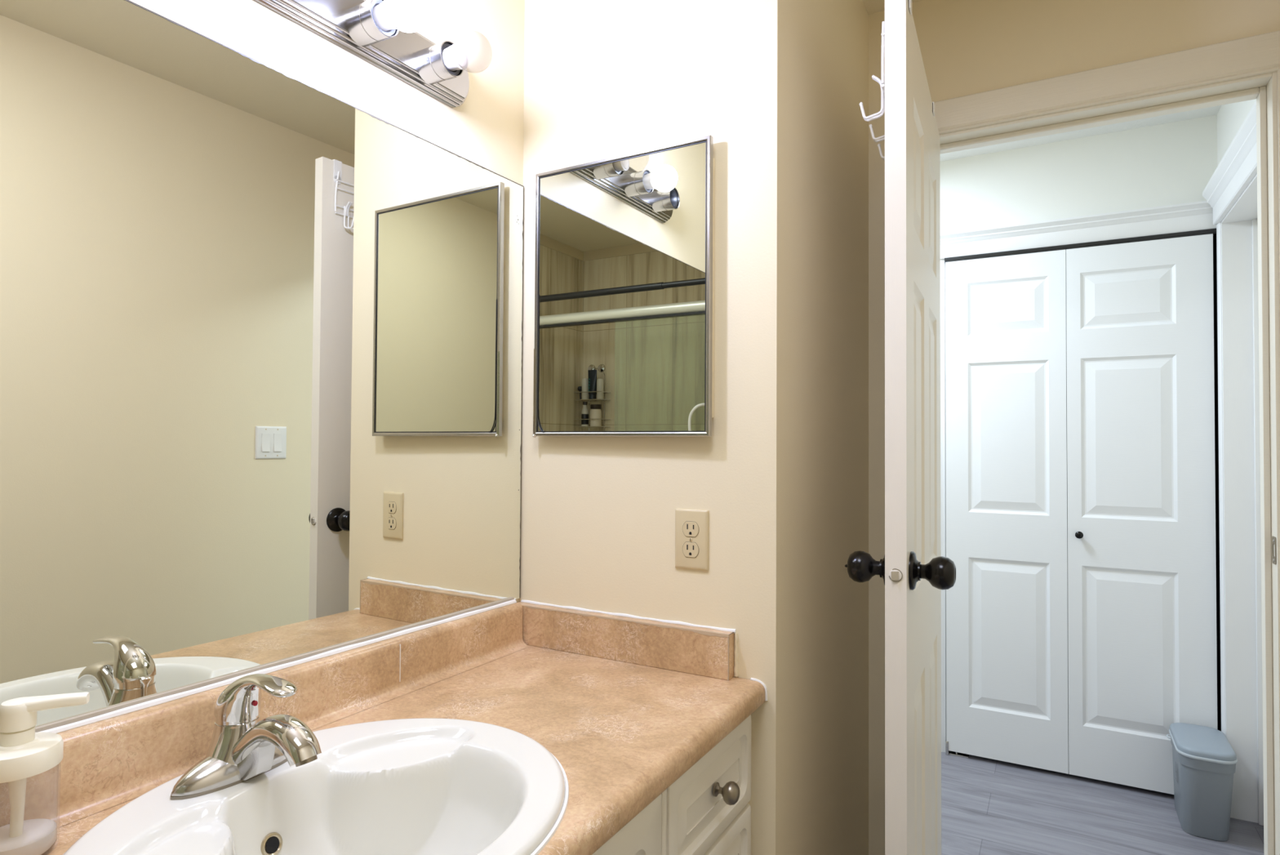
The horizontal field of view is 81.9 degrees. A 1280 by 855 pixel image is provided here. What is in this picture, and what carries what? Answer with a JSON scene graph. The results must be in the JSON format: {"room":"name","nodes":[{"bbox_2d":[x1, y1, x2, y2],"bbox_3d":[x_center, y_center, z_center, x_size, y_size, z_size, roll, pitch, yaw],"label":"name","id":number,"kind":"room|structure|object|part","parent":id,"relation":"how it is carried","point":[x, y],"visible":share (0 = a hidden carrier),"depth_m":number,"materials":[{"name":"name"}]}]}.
{"room":"bathroom","nodes":[
{"label":"bathroom","id":0,"kind":"room"},
{"bbox_2d":[128,0,524,601],"bbox_3d":[-1.022,0.058,0.458,0.196,2.422,2.750,0,-1,29],"label":"wall","id":1,"kind":"structure","parent":0,"point":[486,130],"depth_m":1.39,"materials":[{"name":"beige paint"}]},
{"bbox_2d":[0,0,524,732],"bbox_3d":[-0.565,-0.091,1.077,0.010,0.896,1.222,0,-1,30],"label":"wall mirror","id":2,"kind":"object","parent":1,"relation":"attached to","point":[260,330],"visible":1,"depth_m":1.04,"materials":[{"name":"white mirror"}]},
{"bbox_2d":[0,602,529,827],"bbox_3d":[-0.557,0.403,1.040,0.073,0.087,1.204,0,-1,29],"label":"backsplash","id":3,"kind":"structure","parent":1,"relation":"attached to","point":[104,764],"depth_m":0.99,"materials":[{"name":"beige stone"}]},
{"bbox_2d":[253,0,492,107],"bbox_3d":[-0.412,-0.676,1.191,0.174,0.101,0.540,0,-1,29],"label":"vanity light","id":4,"kind":"object","parent":1,"relation":"attached to","point":[382,33],"visible":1,"depth_m":1.21,"materials":[{"name":"silver metal"}]},
{"bbox_2d":[344,0,399,46],"bbox_3d":[-0.437,-0.661,1.203,0.062,0.060,0.060,0,-1,29],"label":"socket","id":5,"kind":"object","parent":4,"relation":"attached to","point":[365,25],"depth_m":1.19,"materials":[{"name":"silver metal"}]},
{"bbox_3d":[-0.375,-0.661,1.168,0.082,0.067,0.067,0,-1,29],"label":"light bulb","id":6,"kind":"part","parent":4,"relation":"part of","materials":[{"name":"white glass"}]},
{"bbox_2d":[415,40,463,84],"bbox_3d":[-0.361,-0.658,1.332,0.062,0.060,0.060,0,-1,29],"label":"socket","id":7,"kind":"object","parent":4,"relation":"attached to","point":[434,65],"depth_m":1.32,"materials":[{"name":"silver metal"}]},
{"bbox_3d":[-0.299,-0.658,1.297,0.082,0.067,0.067,0,-1,29],"label":"light bulb","id":8,"kind":"part","parent":4,"relation":"part of","materials":[{"name":"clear glass"}]},
{"bbox_2d":[519,0,868,854],"bbox_3d":[0.115,0.092,1.880,0.776,2.422,0.845,0,-1,29],"label":"wall","id":9,"kind":"structure","parent":0,"point":[779,86],"depth_m":1.47,"materials":[{"name":"beige paint"}]},
{"bbox_2d":[532,135,714,437],"bbox_3d":[-0.042,-0.260,1.474,0.410,0.561,0.030,0,-1,30],"label":"medicine cabinet","id":10,"kind":"object","parent":9,"relation":"attached to","point":[624,258],"visible":1,"depth_m":1.45,"materials":[{"name":"silver metal"}]},
{"bbox_3d":[-0.223,-0.073,1.560,0.009,0.188,0.009,0,-1,30],"label":"loose trim","id":11,"kind":"part","parent":10,"relation":"part of","materials":[{"name":"silver metal"}]},
{"bbox_2d":[675,507,709,570],"bbox_3d":[0.097,0.212,1.397,0.069,0.113,0.008,0,-1,29],"label":"electrical outlet","id":12,"kind":"object","parent":9,"relation":"attached to","point":[691,526],"visible":1,"depth_m":1.39,"materials":[{"name":"beige plastic"}]},
{"bbox_2d":[682,541,698,557],"bbox_3d":[0.096,0.231,1.395,0.035,0.029,0.004,0,-1,29],"label":"receptacle","id":13,"kind":"object","parent":12,"relation":"attached to","point":[690,548],"depth_m":1.39,"materials":[{"name":"beige plastic"}]},
{"bbox_2d":[682,520,698,537],"bbox_3d":[0.096,0.192,1.396,0.035,0.029,0.001,0,-1,29],"label":"receptacle","id":14,"kind":"object","parent":12,"relation":"attached to","point":[690,528],"depth_m":1.39,"materials":[{"name":"beige plastic"}]},
{"bbox_2d":[844,0,955,854],"bbox_3d":[0.588,0.269,1.566,0.186,2.040,0.720,0,-1,27],"label":"door","id":15,"kind":"structure","parent":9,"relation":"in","point":[914,572],"depth_m":1.30,"materials":[{"name":"white paint"}]},
{"bbox_3d":[0.408,0.252,1.332,0.062,0.057,0.057,0,-1,27],"label":"knob","id":16,"kind":"part","parent":15,"relation":"part of","materials":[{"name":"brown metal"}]},
{"bbox_3d":[0.434,0.250,1.251,0.021,0.021,0.001,0,-1,27],"label":"latch plate","id":17,"kind":"part","parent":15,"relation":"part of","materials":[{"name":"white paint"}]},
{"bbox_2d":[858,0,934,160],"bbox_3d":[0.543,-0.657,1.534,0.094,0.195,0.500,0,-1,27],"label":"hook rack","id":18,"kind":"object","parent":15,"relation":"hanging from","point":[882,82],"visible":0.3,"depth_m":1.34,"materials":[{"name":"white metal"}]},
{"bbox_3d":[0.543,-0.662,1.534,0.006,0.123,0.500,0,-1,27],"label":"wire frame","id":19,"kind":"part","parent":18,"relation":"part of","materials":[{"name":"white metal"}]},
{"bbox_3d":[0.513,0.251,1.279,0.062,0.057,0.057,0,-1,27],"label":"knob","id":20,"kind":"part","parent":15,"relation":"part of","materials":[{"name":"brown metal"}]},
{"bbox_2d":[862,0,1221,161],"bbox_3d":[-0.119,-1.181,1.556,3.200,0.108,5.500,0,-1,29],"label":"ceiling","id":21,"kind":"structure","parent":0,"point":[1211,111],"depth_m":2.77,"materials":[{"name":"white paint"}]},
{"bbox_2d":[868,0,1279,854],"bbox_3d":[1.032,0.095,1.790,0.910,2.422,0.100,0,-1,29],"label":"wall","id":22,"kind":"structure","parent":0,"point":[967,47],"depth_m":1.85,"materials":[{"name":"beige paint"}]},
{"bbox_2d":[933,30,1279,854],"bbox_3d":[1.061,0.235,1.763,0.833,2.142,0.123,0,-1,29],"label":"door frame","id":23,"kind":"structure","parent":22,"relation":"attached to","point":[1257,55],"depth_m":1.62,"materials":[{"name":"beige paint"}]},
{"bbox_2d":[1271,535,1276,564],"bbox_3d":[1.349,0.261,1.569,0.003,0.058,0.028,0,-1,29],"label":"strike plate","id":24,"kind":"object","parent":23,"relation":"attached to","point":[1273,538],"visible":1,"depth_m":1.56,"materials":[{"name":"grey metal"}]},
{"bbox_2d":[940,115,1221,730],"bbox_3d":[0.969,0.119,3.604,2.867,2.445,0.713,0,-1,29],"label":"wall","id":25,"kind":"structure","parent":0,"point":[1171,163],"depth_m":2.82,"materials":[{"name":"white paint"}]},
{"bbox_2d":[940,200,1216,751],"bbox_3d":[1.640,0.266,2.873,0.979,2.130,0.146,0,-1,29],"label":"trim","id":26,"kind":"structure","parent":25,"relation":"attached to","point":[1195,215],"depth_m":2.87,"materials":[{"name":"white paint"}]},
{"bbox_2d":[944,228,1216,262],"bbox_3d":[1.658,-0.693,2.836,0.904,0.017,0.026,0,-1,29],"label":"door track","id":27,"kind":"object","parent":25,"relation":"attached to","point":[1202,232],"visible":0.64,"depth_m":2.80,"materials":[{"name":"black metal"}]},
{"bbox_2d":[945,249,1068,773],"bbox_3d":[1.449,0.316,2.931,0.430,1.995,0.030,0,-1,29],"label":"door","id":28,"kind":"structure","parent":27,"relation":"hanging from","point":[1006,604],"depth_m":2.91,"materials":[{"name":"white paint"}]},
{"bbox_2d":[1066,233,1217,794],"bbox_3d":[1.826,0.313,2.702,0.450,1.995,0.058,0,-1,29],"label":"door","id":29,"kind":"structure","parent":27,"relation":"hanging from","point":[1142,648],"depth_m":2.70,"materials":[{"name":"white paint"}]},
{"bbox_3d":[1.655,0.404,2.780,0.027,0.027,0.028,0,-1,29],"label":"knob","id":30,"kind":"part","parent":29,"relation":"part of","materials":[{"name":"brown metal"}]},
{"bbox_2d":[941,750,1264,854],"bbox_3d":[0.740,1.359,3.052,3.200,0.060,1.950,0,-1,29],"label":"floor","id":31,"kind":"structure","parent":0,"point":[989,806],"depth_m":2.50,"materials":[{"name":"grey plastic"}]},
{"bbox_2d":[945,740,968,758],"bbox_3d":[1.289,1.304,2.997,0.084,0.055,0.034,0,-1,29],"label":"pivot bracket","id":32,"kind":"object","parent":31,"relation":"on","point":[948,752],"visible":1,"depth_m":3.00,"materials":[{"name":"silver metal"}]},
{"bbox_2d":[1166,722,1237,840],"bbox_3d":[1.874,1.180,2.469,0.172,0.288,0.280,0,-1,29],"label":"trash bin","id":33,"kind":"object","parent":31,"relation":"on","point":[1205,761],"visible":1,"depth_m":2.37,"materials":[{"name":"grey plastic"}]},
{"bbox_3d":[1.880,1.046,2.470,0.155,0.020,0.275,0,-1,29],"label":"lid","id":34,"kind":"part","parent":33,"relation":"part of","materials":[{"name":"grey plastic"}]},
{"bbox_2d":[1217,98,1256,166],"bbox_3d":[2.000,0.101,2.394,0.120,2.445,1.905,0,-1,29],"label":"wall","id":35,"kind":"structure","parent":0,"point":[1230,117],"depth_m":2.45,"materials":[{"name":"white paint"}]},
{"bbox_2d":[1202,100,1257,735],"bbox_3d":[1.787,0.238,2.188,0.050,2.160,0.902,0,-1,29],"label":"trim","id":36,"kind":"structure","parent":35,"relation":"attached to","point":[1237,167],"depth_m":2.50,"materials":[{"name":"white paint"}]},
{"bbox_2d":[1221,173,1263,825],"bbox_3d":[1.869,0.295,2.159,0.129,2.047,0.817,0,-1,29],"label":"trim","id":37,"kind":"structure","parent":35,"relation":"attached to","point":[1239,230],"depth_m":2.51,"materials":[{"name":"white paint"}]},
{"bbox_3d":[-0.134,1.303,0.388,1.800,0.060,3.550,0,-1,29],"label":"floor","id":38,"kind":"structure","parent":0,"visible":0},
{"bbox_2d":[591,714,751,854],"bbox_3d":[-0.306,0.884,0.911,0.570,0.796,1.222,0,-1,29],"label":"vanity cabinet","id":39,"kind":"object","parent":38,"relation":"on","point":[705,811],"visible":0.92,"depth_m":1.13,"materials":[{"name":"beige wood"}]},
{"bbox_2d":[0,599,767,854],"bbox_3d":[-0.327,0.418,0.929,0.582,0.134,1.238,0,-1,29],"label":"countertop","id":40,"kind":"structure","parent":39,"relation":"on","point":[626,704],"depth_m":1.16,"materials":[{"name":"beige stone"}]},
{"bbox_2d":[0,691,89,854],"bbox_3d":[-0.637,0.360,0.764,0.078,0.160,0.088,0,-1,29],"label":"soap dispenser","id":41,"kind":"object","parent":40,"relation":"on","point":[24,753],"visible":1,"depth_m":0.75,"materials":[{"name":"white plastic"}]},
{"bbox_2d":[53,763,60,844],"bbox_3d":[-0.642,0.391,0.758,0.071,0.098,0.071,0,-1,29],"label":"bottle","id":42,"kind":"object","parent":41,"relation":"on","point":[55,764],"depth_m":0.78,"materials":[{"name":"clear plastic"}]},
{"bbox_2d":[170,673,321,799],"bbox_3d":[-0.477,0.367,0.889,0.147,0.128,0.175,1,-1,-35],"label":"faucet","id":43,"kind":"object","parent":40,"relation":"on","point":[243,746],"visible":1,"depth_m":0.89,"materials":[{"name":"silver metal"}]},
{"bbox_3d":[-0.472,0.333,0.908,0.129,0.058,0.051,0,-1,29],"label":"handle","id":44,"kind":"part","parent":43,"relation":"part of","materials":[{"name":"silver metal"}]},
{"bbox_3d":[-0.445,0.387,0.892,0.153,0.080,0.048,0,-1,29],"label":"spout","id":45,"kind":"part","parent":43,"relation":"part of","materials":[{"name":"silver metal"}]},
{"bbox_2d":[62,717,568,854],"bbox_3d":[-0.343,0.508,0.846,0.511,0.154,0.578,0,-1,29],"label":"sink","id":46,"kind":"object","parent":40,"relation":"in","point":[419,785],"visible":0.91,"depth_m":0.95,"materials":[{"name":"white ceramic"}]},
{"bbox_3d":[-0.082,0.832,0.826,0.019,0.674,0.426,0,-1,29],"label":"door","id":47,"kind":"part","parent":39,"relation":"part of","materials":[{"name":"beige wood"}]},
{"bbox_3d":[0.112,0.580,1.173,0.019,0.154,0.321,0,-1,29],"label":"drawer","id":48,"kind":"part","parent":39,"relation":"part of","materials":[{"name":"beige wood"}]},
{"bbox_3d":[0.137,0.572,1.158,0.039,0.034,0.034,0,-1,29],"label":"knob","id":49,"kind":"part","parent":39,"relation":"part of","materials":[{"name":"grey metal"}]},
{"bbox_3d":[0.111,0.739,1.170,0.019,0.152,0.321,0,-1,29],"label":"drawer","id":50,"kind":"part","parent":39,"relation":"part of","materials":[{"name":"beige wood"}]}
]}

